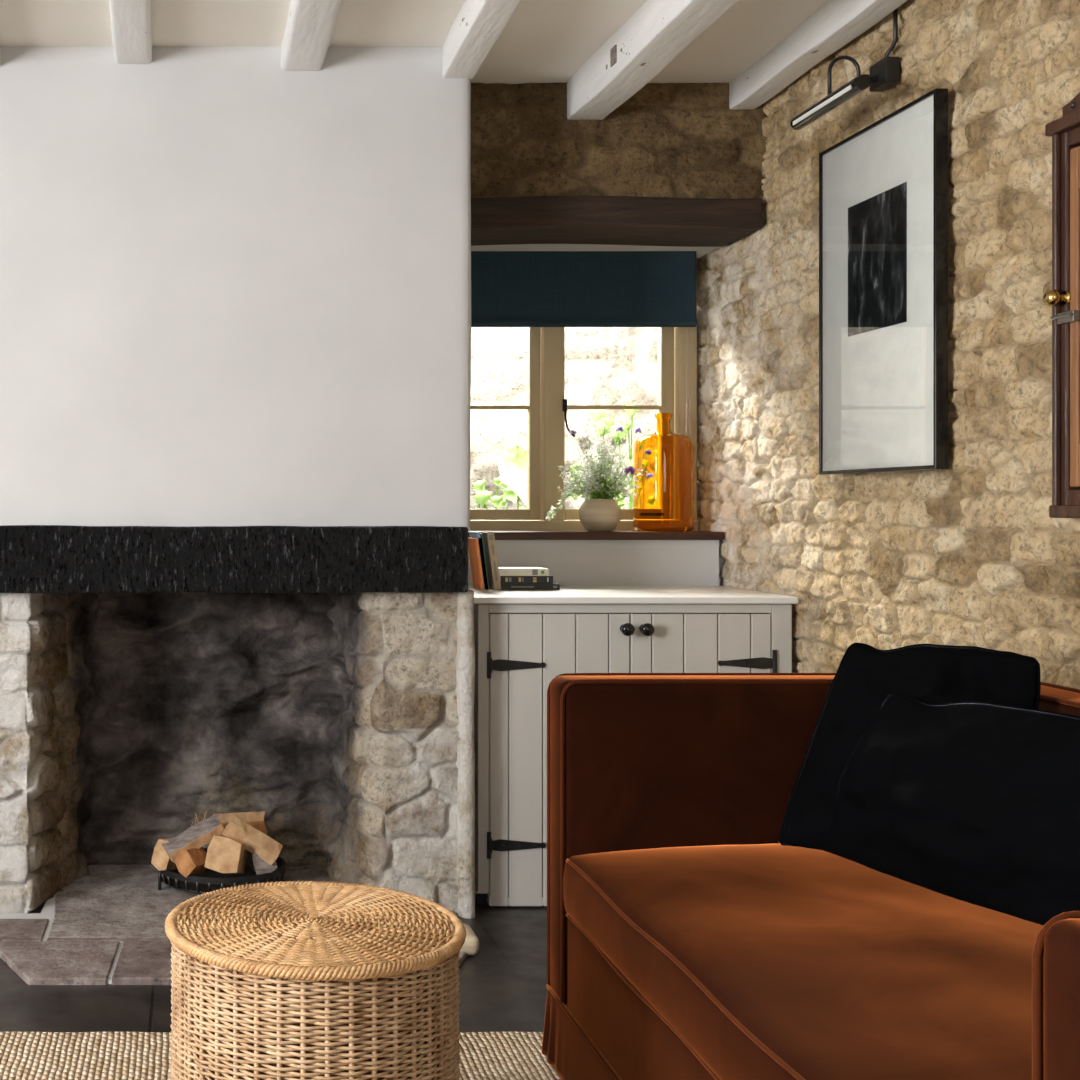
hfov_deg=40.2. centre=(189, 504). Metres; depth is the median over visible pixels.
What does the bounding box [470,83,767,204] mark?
wall
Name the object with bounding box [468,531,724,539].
window sill
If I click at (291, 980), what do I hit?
wicker basket
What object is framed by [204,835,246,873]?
log
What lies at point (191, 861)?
log
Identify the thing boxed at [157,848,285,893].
grate
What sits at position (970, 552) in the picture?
wall
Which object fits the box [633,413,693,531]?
glass bottle
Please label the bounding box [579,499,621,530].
vase
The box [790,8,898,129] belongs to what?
picture light
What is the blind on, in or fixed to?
attached to the window
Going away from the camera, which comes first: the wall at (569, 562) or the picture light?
the picture light
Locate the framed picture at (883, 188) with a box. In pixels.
[819,88,947,474]
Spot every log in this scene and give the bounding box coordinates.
[151,837,177,870]
[161,813,223,862]
[174,847,206,877]
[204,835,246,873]
[213,811,267,835]
[222,816,282,864]
[246,850,277,874]
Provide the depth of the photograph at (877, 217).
3.30 m
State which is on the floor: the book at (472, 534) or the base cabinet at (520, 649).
the base cabinet at (520, 649)
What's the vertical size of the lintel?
0.096 m
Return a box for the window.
[470,257,697,530]
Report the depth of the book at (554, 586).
4.12 m
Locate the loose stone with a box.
[460,923,478,955]
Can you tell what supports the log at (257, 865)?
in the grate at (210, 880)
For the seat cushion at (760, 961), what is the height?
0.154 m
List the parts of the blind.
bead chain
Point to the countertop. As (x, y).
(566, 594)
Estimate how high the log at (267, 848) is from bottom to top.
0.128 m
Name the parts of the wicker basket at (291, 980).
lid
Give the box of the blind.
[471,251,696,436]
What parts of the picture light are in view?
arm, wall plate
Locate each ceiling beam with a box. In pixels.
[108,0,151,63]
[281,0,340,70]
[443,0,520,78]
[567,0,738,119]
[729,0,906,109]
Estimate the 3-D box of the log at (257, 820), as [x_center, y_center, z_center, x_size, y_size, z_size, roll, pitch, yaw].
[0.145,0.922,4.049,0.159,0.068,0.068,0,0,6]
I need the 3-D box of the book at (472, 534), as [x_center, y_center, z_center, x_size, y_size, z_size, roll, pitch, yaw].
[0.859,0.165,4.174,0.030,0.170,0.122,0,0,0]
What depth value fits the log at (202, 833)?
3.91 m
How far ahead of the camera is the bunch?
4.39 m
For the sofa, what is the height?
0.755 m
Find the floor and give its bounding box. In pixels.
[0,893,547,1031]
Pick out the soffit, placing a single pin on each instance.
(700, 251)
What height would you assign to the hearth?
0.022 m
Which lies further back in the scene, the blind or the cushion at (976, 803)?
the blind
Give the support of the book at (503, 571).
on the book at (503, 579)
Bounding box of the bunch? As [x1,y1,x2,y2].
[546,426,653,521]
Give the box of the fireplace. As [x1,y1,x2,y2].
[0,46,470,914]
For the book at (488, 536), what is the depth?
4.11 m
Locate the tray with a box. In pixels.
[162,864,280,893]
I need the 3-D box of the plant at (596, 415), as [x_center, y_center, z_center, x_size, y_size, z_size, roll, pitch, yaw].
[2.191,0.351,6.902,0.457,1.699,0.326,0,0,0]
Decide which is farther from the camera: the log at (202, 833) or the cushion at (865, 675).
the log at (202, 833)
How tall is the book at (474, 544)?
0.153 m
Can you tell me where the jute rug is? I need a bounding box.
[0,1031,619,1079]
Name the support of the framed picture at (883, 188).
attached to the wall at (970, 552)
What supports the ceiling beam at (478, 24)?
attached to the ceiling
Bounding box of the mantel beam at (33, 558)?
[0,525,467,592]
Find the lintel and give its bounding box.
[471,196,761,246]
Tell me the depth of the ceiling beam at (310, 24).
3.47 m
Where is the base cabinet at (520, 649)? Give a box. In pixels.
[474,604,791,905]
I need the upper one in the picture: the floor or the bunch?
the bunch
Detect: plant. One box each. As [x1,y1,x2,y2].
[470,477,526,508]
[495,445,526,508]
[501,461,630,508]
[588,404,655,508]
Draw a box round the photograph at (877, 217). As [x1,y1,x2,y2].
[848,182,906,336]
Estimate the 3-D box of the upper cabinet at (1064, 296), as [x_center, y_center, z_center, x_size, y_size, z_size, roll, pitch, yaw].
[1.615,-0.387,2.351,0.071,0.822,0.526,0,0,0]
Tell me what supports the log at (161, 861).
in the grate at (210, 880)
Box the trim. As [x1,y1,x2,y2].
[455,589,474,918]
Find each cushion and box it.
[563,843,1043,1079]
[778,643,1040,849]
[820,694,1079,924]
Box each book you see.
[468,538,486,589]
[469,531,486,589]
[480,531,500,589]
[480,533,488,589]
[498,567,548,575]
[498,583,559,589]
[500,575,552,583]
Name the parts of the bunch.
purple flower, purple flower, purple flower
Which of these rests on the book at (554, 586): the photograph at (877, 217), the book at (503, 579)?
the book at (503, 579)
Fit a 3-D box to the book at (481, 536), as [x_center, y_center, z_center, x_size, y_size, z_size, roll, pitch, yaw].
[0.866,0.167,4.174,0.028,0.165,0.122,0,0,0]
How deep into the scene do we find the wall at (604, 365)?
7.17 m
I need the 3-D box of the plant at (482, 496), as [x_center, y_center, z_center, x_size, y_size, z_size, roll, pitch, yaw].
[1.300,0.535,6.391,0.647,1.332,0.331,0,0,0]
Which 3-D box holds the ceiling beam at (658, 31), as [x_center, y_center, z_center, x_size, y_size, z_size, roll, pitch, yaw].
[1.159,-1.177,2.132,0.135,0.136,3.865,0,0,0]
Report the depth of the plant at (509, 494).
5.92 m
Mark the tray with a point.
(201, 888)
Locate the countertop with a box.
[468,586,797,603]
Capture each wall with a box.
[468,540,723,585]
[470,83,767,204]
[470,327,657,508]
[697,0,1079,688]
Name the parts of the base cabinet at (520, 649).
door, knob, knob, door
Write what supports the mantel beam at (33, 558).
attached to the fireplace
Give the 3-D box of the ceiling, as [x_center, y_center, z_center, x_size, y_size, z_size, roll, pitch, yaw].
[-0.450,-1.285,1.125,4.600,0.120,7.450,0,0,0]
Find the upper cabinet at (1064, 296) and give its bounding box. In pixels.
[1043,92,1079,517]
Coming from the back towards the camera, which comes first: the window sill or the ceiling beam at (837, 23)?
the window sill
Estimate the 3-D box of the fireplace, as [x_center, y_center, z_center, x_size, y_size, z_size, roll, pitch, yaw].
[-0.995,-0.062,4.239,3.509,2.345,1.022,0,0,0]
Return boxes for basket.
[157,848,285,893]
[165,881,465,1079]
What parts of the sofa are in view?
seat, arm, backrest, arm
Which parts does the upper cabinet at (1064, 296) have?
knob, frame, crest rail, door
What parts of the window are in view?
casement handle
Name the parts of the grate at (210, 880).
leg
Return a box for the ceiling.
[0,0,829,83]
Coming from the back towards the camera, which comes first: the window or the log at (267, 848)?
the window
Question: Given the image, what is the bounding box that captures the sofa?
[542,673,1079,1079]
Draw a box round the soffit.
[471,244,728,258]
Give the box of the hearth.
[0,865,466,984]

